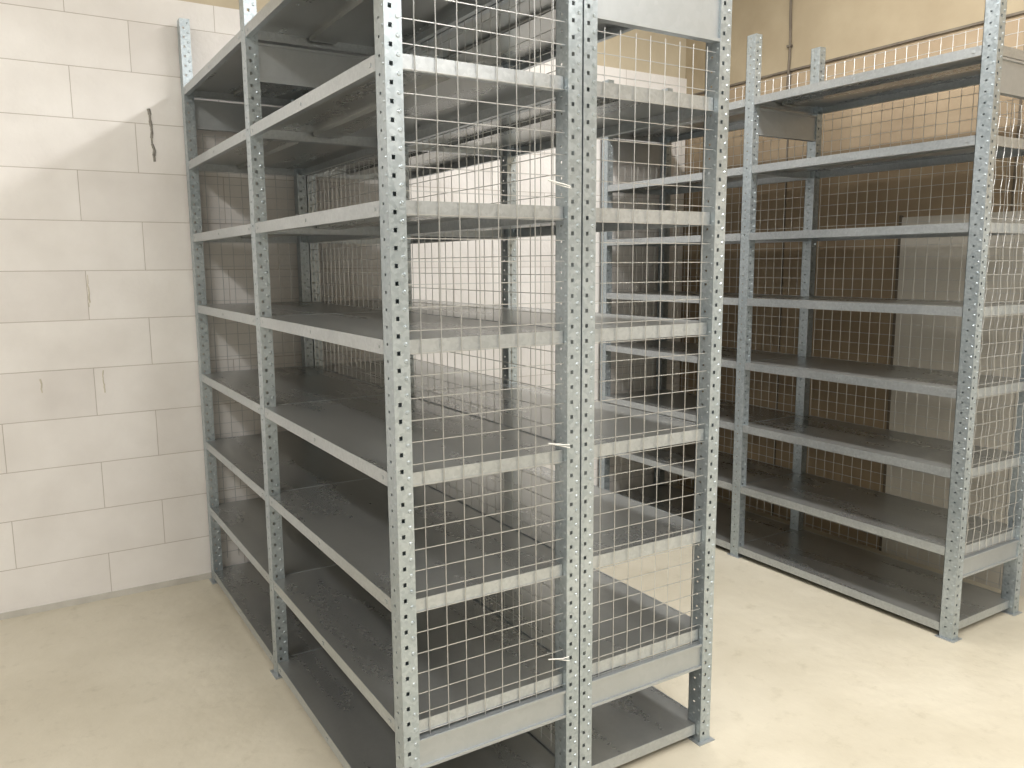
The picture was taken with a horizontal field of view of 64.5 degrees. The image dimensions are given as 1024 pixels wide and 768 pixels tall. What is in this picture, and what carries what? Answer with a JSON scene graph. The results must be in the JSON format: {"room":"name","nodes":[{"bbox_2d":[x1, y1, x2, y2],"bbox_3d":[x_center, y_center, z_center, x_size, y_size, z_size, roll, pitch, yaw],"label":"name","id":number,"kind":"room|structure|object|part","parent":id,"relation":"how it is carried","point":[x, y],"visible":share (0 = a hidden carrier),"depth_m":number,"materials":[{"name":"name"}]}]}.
{"room":"storage room","nodes":[
{"label":"storage room","id":0,"kind":"room"},
{"bbox_2d":[0,0,686,612],"bbox_3d":[-2.233,-0.726,3.329,7.800,3.500,0.150,-6,10,-31],"label":"wall","id":1,"kind":"structure","parent":0,"point":[101,492],"depth_m":3.63,"materials":[{"name":"white brick"}]},
{"bbox_2d":[39,275,105,392],"bbox_3d":[-1.918,-0.209,3.512,0.252,0.520,0.007,-6,10,-31],"label":"wall cracks","id":2,"kind":"object","parent":1,"relation":"attached to","point":[87,275],"visible":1,"depth_m":3.53,"materials":[{"name":"cracked painted masonry"}]},
{"bbox_2d":[147,109,155,161],"bbox_3d":[-1.593,-1.100,3.588,0.026,0.226,0.016,-6,10,-31],"label":"wall crack","id":3,"kind":"object","parent":1,"relation":"attached to","point":[148,110],"visible":1,"depth_m":3.58,"materials":[{"name":"grey"}]},
{"bbox_2d":[0,482,677,619],"bbox_3d":[-2.180,1.001,3.515,7.800,0.028,0.008,-6,10,-31],"label":"baseboard","id":4,"kind":"structure","parent":1,"relation":"attached to","point":[11,614],"depth_m":3.71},
{"bbox_2d":[0,485,1023,767],"bbox_3d":[-0.072,1.542,0.169,8.100,0.100,8.290,-6,10,-31],"label":"floor","id":5,"kind":"structure","parent":0,"point":[805,673],"depth_m":2.92,"materials":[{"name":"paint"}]},
{"bbox_2d":[177,0,582,767],"bbox_3d":[-0.641,-0.209,2.938,0.555,2.570,2.284,-6,10,-31],"label":"metal shelving rack","id":6,"kind":"object","parent":5,"relation":"on","point":[364,578],"visible":1,"depth_m":2.42,"materials":[{"name":"silver metal"}]},
{"bbox_3d":[-1.431,-0.321,3.738,0.066,2.570,0.077,-6,10,-31],"label":"post","id":7,"kind":"part","parent":6,"relation":"part of","materials":[{"name":"grey metal"}]},
{"bbox_3d":[-0.867,-0.194,2.840,0.066,2.570,0.077,-6,10,-31],"label":"post","id":8,"kind":"part","parent":6,"relation":"part of","materials":[{"name":"grey metal"}]},
{"bbox_3d":[-0.937,0.953,3.601,0.531,0.035,1.074,-6,10,-31],"label":"shelf","id":9,"kind":"part","parent":6,"relation":"part of","materials":[{"name":"grey metal"}]},
{"bbox_3d":[-0.939,0.638,3.555,0.531,0.035,1.074,-6,10,-31],"label":"shelf","id":10,"kind":"part","parent":6,"relation":"part of","materials":[{"name":"grey metal"}]},
{"bbox_3d":[-0.952,-1.248,3.278,0.531,0.035,1.074,-6,10,-31],"label":"shelf","id":11,"kind":"part","parent":6,"relation":"part of","materials":[{"name":"grey metal"}]},
{"bbox_3d":[-0.950,-0.933,3.325,0.531,0.035,1.074,-6,10,-31],"label":"shelf","id":12,"kind":"part","parent":6,"relation":"part of","materials":[{"name":"grey metal"}]},
{"bbox_3d":[-0.948,-0.619,3.371,0.531,0.035,1.074,-6,10,-31],"label":"shelf","id":13,"kind":"part","parent":6,"relation":"part of","materials":[{"name":"grey metal"}]},
{"bbox_3d":[-0.941,0.324,3.509,0.531,0.035,1.074,-6,10,-31],"label":"shelf","id":14,"kind":"part","parent":6,"relation":"part of","materials":[{"name":"grey metal"}]},
{"bbox_3d":[-0.945,-0.305,3.417,0.531,0.035,1.074,-6,10,-31],"label":"shelf","id":15,"kind":"part","parent":6,"relation":"part of","materials":[{"name":"grey metal"}]},
{"bbox_3d":[-0.943,0.010,3.463,0.531,0.035,1.074,-6,10,-31],"label":"shelf","id":16,"kind":"part","parent":6,"relation":"part of","materials":[{"name":"grey metal"}]},
{"bbox_3d":[-1.016,-0.362,3.993,0.066,2.570,0.077,-6,10,-31],"label":"post","id":17,"kind":"part","parent":6,"relation":"part of","materials":[{"name":"grey metal"}]},
{"bbox_3d":[-0.365,-1.115,2.344,0.531,0.035,1.143,-6,10,-31],"label":"shelf","id":18,"kind":"part","parent":6,"relation":"part of","materials":[{"name":"grey metal"}]},
{"bbox_3d":[-0.267,-0.057,1.885,0.066,2.570,0.077,-6,10,-31],"label":"post","id":19,"kind":"part","parent":6,"relation":"part of","materials":[{"name":"grey metal"}]},
{"bbox_3d":[-0.363,-0.800,2.390,0.531,0.035,1.143,-6,10,-31],"label":"shelf","id":20,"kind":"part","parent":6,"relation":"part of","materials":[{"name":"grey metal"}]},
{"bbox_3d":[-0.361,-0.486,2.436,0.531,0.035,1.143,-6,10,-31],"label":"shelf","id":21,"kind":"part","parent":6,"relation":"part of","materials":[{"name":"grey metal"}]},
{"bbox_3d":[-0.358,-0.172,2.482,0.531,0.035,1.143,-6,10,-31],"label":"shelf","id":22,"kind":"part","parent":6,"relation":"part of","materials":[{"name":"grey metal"}]},
{"bbox_3d":[-0.356,0.143,2.528,0.531,0.035,1.143,-6,10,-31],"label":"shelf","id":23,"kind":"part","parent":6,"relation":"part of","materials":[{"name":"grey metal"}]},
{"bbox_3d":[-0.354,0.457,2.575,0.531,0.035,1.143,-6,10,-31],"label":"shelf","id":24,"kind":"part","parent":6,"relation":"part of","materials":[{"name":"grey metal"}]},
{"bbox_3d":[-0.352,0.771,2.621,0.531,0.035,1.143,-6,10,-31],"label":"shelf","id":25,"kind":"part","parent":6,"relation":"part of","materials":[{"name":"grey metal"}]},
{"bbox_3d":[-0.350,1.086,2.667,0.531,0.035,1.143,-6,10,-31],"label":"shelf","id":26,"kind":"part","parent":6,"relation":"part of","materials":[{"name":"grey metal"}]},
{"bbox_3d":[0.148,-0.098,2.140,0.066,2.570,0.077,-6,10,-31],"label":"post","id":27,"kind":"part","parent":6,"relation":"part of","materials":[{"name":"grey metal"}]},
{"bbox_2d":[306,0,731,767],"bbox_3d":[-0.194,-0.253,3.214,0.538,2.570,2.281,-6,10,-31],"label":"metal shelving rack","id":28,"kind":"object","parent":5,"relation":"on","point":[623,718],"visible":0.48,"depth_m":2.46,"materials":[{"name":"silver metal"}]},
{"bbox_3d":[-0.976,-0.365,4.017,0.066,2.570,0.077,-6,10,-31],"label":"post","id":29,"kind":"part","parent":28,"relation":"part of","materials":[{"name":"grey metal"}]},
{"bbox_3d":[-0.502,-0.977,3.600,0.514,0.035,1.074,-6,10,-31],"label":"shelf","id":30,"kind":"part","parent":28,"relation":"part of","materials":[{"name":"grey metal"}]},
{"bbox_3d":[-0.499,-0.662,3.646,0.514,0.035,1.074,-6,10,-31],"label":"shelf","id":31,"kind":"part","parent":28,"relation":"part of","materials":[{"name":"grey metal"}]},
{"bbox_3d":[-0.495,-0.034,3.738,0.514,0.035,1.074,-6,10,-31],"label":"shelf","id":32,"kind":"part","parent":28,"relation":"part of","materials":[{"name":"grey metal"}]},
{"bbox_3d":[-0.412,-0.237,3.120,0.066,2.570,0.077,-6,10,-31],"label":"post","id":33,"kind":"part","parent":28,"relation":"part of","materials":[{"name":"grey metal"}]},
{"bbox_3d":[-0.497,-0.348,3.692,0.514,0.035,1.074,-6,10,-31],"label":"shelf","id":34,"kind":"part","parent":28,"relation":"part of","materials":[{"name":"grey metal"}]},
{"bbox_3d":[-0.011,-0.276,3.366,0.066,2.570,0.077,-6,10,-31],"label":"post","id":35,"kind":"part","parent":28,"relation":"part of","materials":[{"name":"grey metal"}]},
{"bbox_3d":[0.083,-1.158,2.619,0.514,0.035,1.143,-6,10,-31],"label":"shelf","id":36,"kind":"part","parent":28,"relation":"part of","materials":[{"name":"grey metal"}]},
{"bbox_3d":[0.091,0.100,2.804,0.514,0.035,1.143,-6,10,-31],"label":"shelf","id":37,"kind":"part","parent":28,"relation":"part of","materials":[{"name":"grey metal"}]},
{"bbox_3d":[0.089,-0.215,2.757,0.514,0.035,1.143,-6,10,-31],"label":"shelf","id":38,"kind":"part","parent":28,"relation":"part of","materials":[{"name":"grey metal"}]},
{"bbox_3d":[0.085,-0.843,2.665,0.514,0.035,1.143,-6,10,-31],"label":"shelf","id":39,"kind":"part","parent":28,"relation":"part of","materials":[{"name":"grey metal"}]},
{"bbox_3d":[0.087,-0.529,2.711,0.514,0.035,1.143,-6,10,-31],"label":"shelf","id":40,"kind":"part","parent":28,"relation":"part of","materials":[{"name":"grey metal"}]},
{"bbox_3d":[0.094,0.414,2.850,0.514,0.035,1.143,-6,10,-31],"label":"shelf","id":41,"kind":"part","parent":28,"relation":"part of","materials":[{"name":"grey metal"}]},
{"bbox_3d":[0.096,0.728,2.896,0.514,0.035,1.143,-6,10,-31],"label":"shelf","id":42,"kind":"part","parent":28,"relation":"part of","materials":[{"name":"grey metal"}]},
{"bbox_3d":[0.188,-0.101,2.164,0.066,2.570,0.077,-6,10,-31],"label":"post","id":43,"kind":"part","parent":28,"relation":"part of","materials":[{"name":"grey metal"}]},
{"bbox_3d":[0.098,1.043,2.942,0.514,0.035,1.143,-6,10,-31],"label":"shelf","id":44,"kind":"part","parent":28,"relation":"part of","materials":[{"name":"grey metal"}]},
{"bbox_3d":[0.589,-0.140,2.411,0.066,2.570,0.077,-6,10,-31],"label":"post","id":45,"kind":"part","parent":28,"relation":"part of","materials":[{"name":"grey metal"}]},
{"bbox_2d":[599,0,1023,642],"bbox_3d":[1.361,-0.400,4.148,0.529,2.570,2.307,-6,10,-31],"label":"metal shelving rack","id":46,"kind":"object","parent":5,"relation":"on","point":[947,604],"visible":0.87,"depth_m":3.79,"materials":[{"name":"silver metal"}]},
{"bbox_3d":[0.576,-0.515,4.965,0.066,2.570,0.077,-6,10,-31],"label":"post","id":47,"kind":"part","parent":46,"relation":"part of","materials":[{"name":"grey metal"}]},
{"bbox_3d":[0.969,-0.553,5.206,0.066,2.570,0.077,-6,10,-31],"label":"post","id":48,"kind":"part","parent":46,"relation":"part of","materials":[{"name":"grey metal"}]},
{"bbox_3d":[1.065,0.134,4.712,0.505,0.035,1.114,-6,10,-31],"label":"shelf","id":49,"kind":"part","parent":46,"relation":"part of","materials":[{"name":"grey metal"}]},
{"bbox_3d":[1.063,-0.180,4.666,0.505,0.035,1.114,-6,10,-31],"label":"shelf","id":50,"kind":"part","parent":46,"relation":"part of","materials":[{"name":"grey metal"}]},
{"bbox_3d":[1.061,-0.494,4.620,0.505,0.035,1.114,-6,10,-31],"label":"shelf","id":51,"kind":"part","parent":46,"relation":"part of","materials":[{"name":"grey metal"}]},
{"bbox_3d":[1.067,0.449,4.758,0.505,0.035,1.114,-6,10,-31],"label":"shelf","id":52,"kind":"part","parent":46,"relation":"part of","materials":[{"name":"grey metal"}]},
{"bbox_3d":[1.069,0.763,4.804,0.505,0.035,1.114,-6,10,-31],"label":"shelf","id":53,"kind":"part","parent":46,"relation":"part of","materials":[{"name":"grey metal"}]},
{"bbox_3d":[1.059,-0.809,4.574,0.505,0.035,1.114,-6,10,-31],"label":"shelf","id":54,"kind":"part","parent":46,"relation":"part of","materials":[{"name":"grey metal"}]},
{"bbox_3d":[1.057,-1.123,4.528,0.505,0.035,1.114,-6,10,-31],"label":"shelf","id":55,"kind":"part","parent":46,"relation":"part of","materials":[{"name":"grey metal"}]},
{"bbox_3d":[1.055,-1.437,4.482,0.505,0.035,1.114,-6,10,-31],"label":"shelf","id":56,"kind":"part","parent":46,"relation":"part of","materials":[{"name":"grey metal"}]},
{"bbox_3d":[1.161,-0.382,4.034,0.066,2.570,0.077,-6,10,-31],"label":"post","id":57,"kind":"part","parent":46,"relation":"part of","materials":[{"name":"grey metal"}]},
{"bbox_3d":[1.554,-0.420,4.275,0.066,2.570,0.077,-6,10,-31],"label":"post","id":58,"kind":"part","parent":46,"relation":"part of","materials":[{"name":"grey metal"}]},
{"bbox_3d":[1.663,0.898,3.859,0.505,0.035,1.130,-6,10,-31],"label":"shelf","id":59,"kind":"part","parent":46,"relation":"part of","materials":[{"name":"grey metal"}]},
{"bbox_3d":[1.661,0.583,3.813,0.505,0.035,1.130,-6,10,-31],"label":"shelf","id":60,"kind":"part","parent":46,"relation":"part of","materials":[{"name":"grey metal"}]},
{"bbox_3d":[1.659,0.269,3.767,0.505,0.035,1.130,-6,10,-31],"label":"shelf","id":61,"kind":"part","parent":46,"relation":"part of","materials":[{"name":"grey metal"}]},
{"bbox_3d":[1.657,-0.045,3.721,0.505,0.035,1.130,-6,10,-31],"label":"shelf","id":62,"kind":"part","parent":46,"relation":"part of","materials":[{"name":"grey metal"}]},
{"bbox_3d":[1.655,-0.360,3.675,0.505,0.035,1.130,-6,10,-31],"label":"shelf","id":63,"kind":"part","parent":46,"relation":"part of","materials":[{"name":"grey metal"}]},
{"bbox_3d":[1.653,-0.674,3.628,0.505,0.035,1.130,-6,10,-31],"label":"shelf","id":64,"kind":"part","parent":46,"relation":"part of","materials":[{"name":"grey metal"}]},
{"bbox_3d":[1.651,-0.988,3.582,0.505,0.035,1.130,-6,10,-31],"label":"shelf","id":65,"kind":"part","parent":46,"relation":"part of","materials":[{"name":"grey metal"}]},
{"bbox_3d":[1.648,-1.303,3.536,0.505,0.035,1.130,-6,10,-31],"label":"shelf","id":66,"kind":"part","parent":46,"relation":"part of","materials":[{"name":"grey metal"}]},
{"bbox_3d":[1.753,-0.247,3.090,0.066,2.570,0.077,-6,10,-31],"label":"post","id":67,"kind":"part","parent":46,"relation":"part of","materials":[{"name":"grey metal"}]},
{"bbox_3d":[2.147,-0.285,3.331,0.066,2.570,0.077,-6,10,-31],"label":"post","id":68,"kind":"part","parent":46,"relation":"part of","materials":[{"name":"grey metal"}]},
{"bbox_2d":[677,0,1023,596],"bbox_3d":[3.251,-0.574,2.043,0.152,3.500,8.140,-6,10,-31],"label":"wall","id":69,"kind":"structure","parent":0,"point":[848,30],"depth_m":4.18,"materials":[{"name":"beige paint"}]},
{"bbox_2d":[786,0,792,89],"bbox_3d":[1.530,-2.038,4.453,0.016,1.120,0.030,-6,10,-31],"label":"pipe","id":70,"kind":"object","parent":69,"relation":"attached to","point":[790,45],"visible":0.69,"depth_m":4.47,"materials":[{"name":"metal"}]}
]}

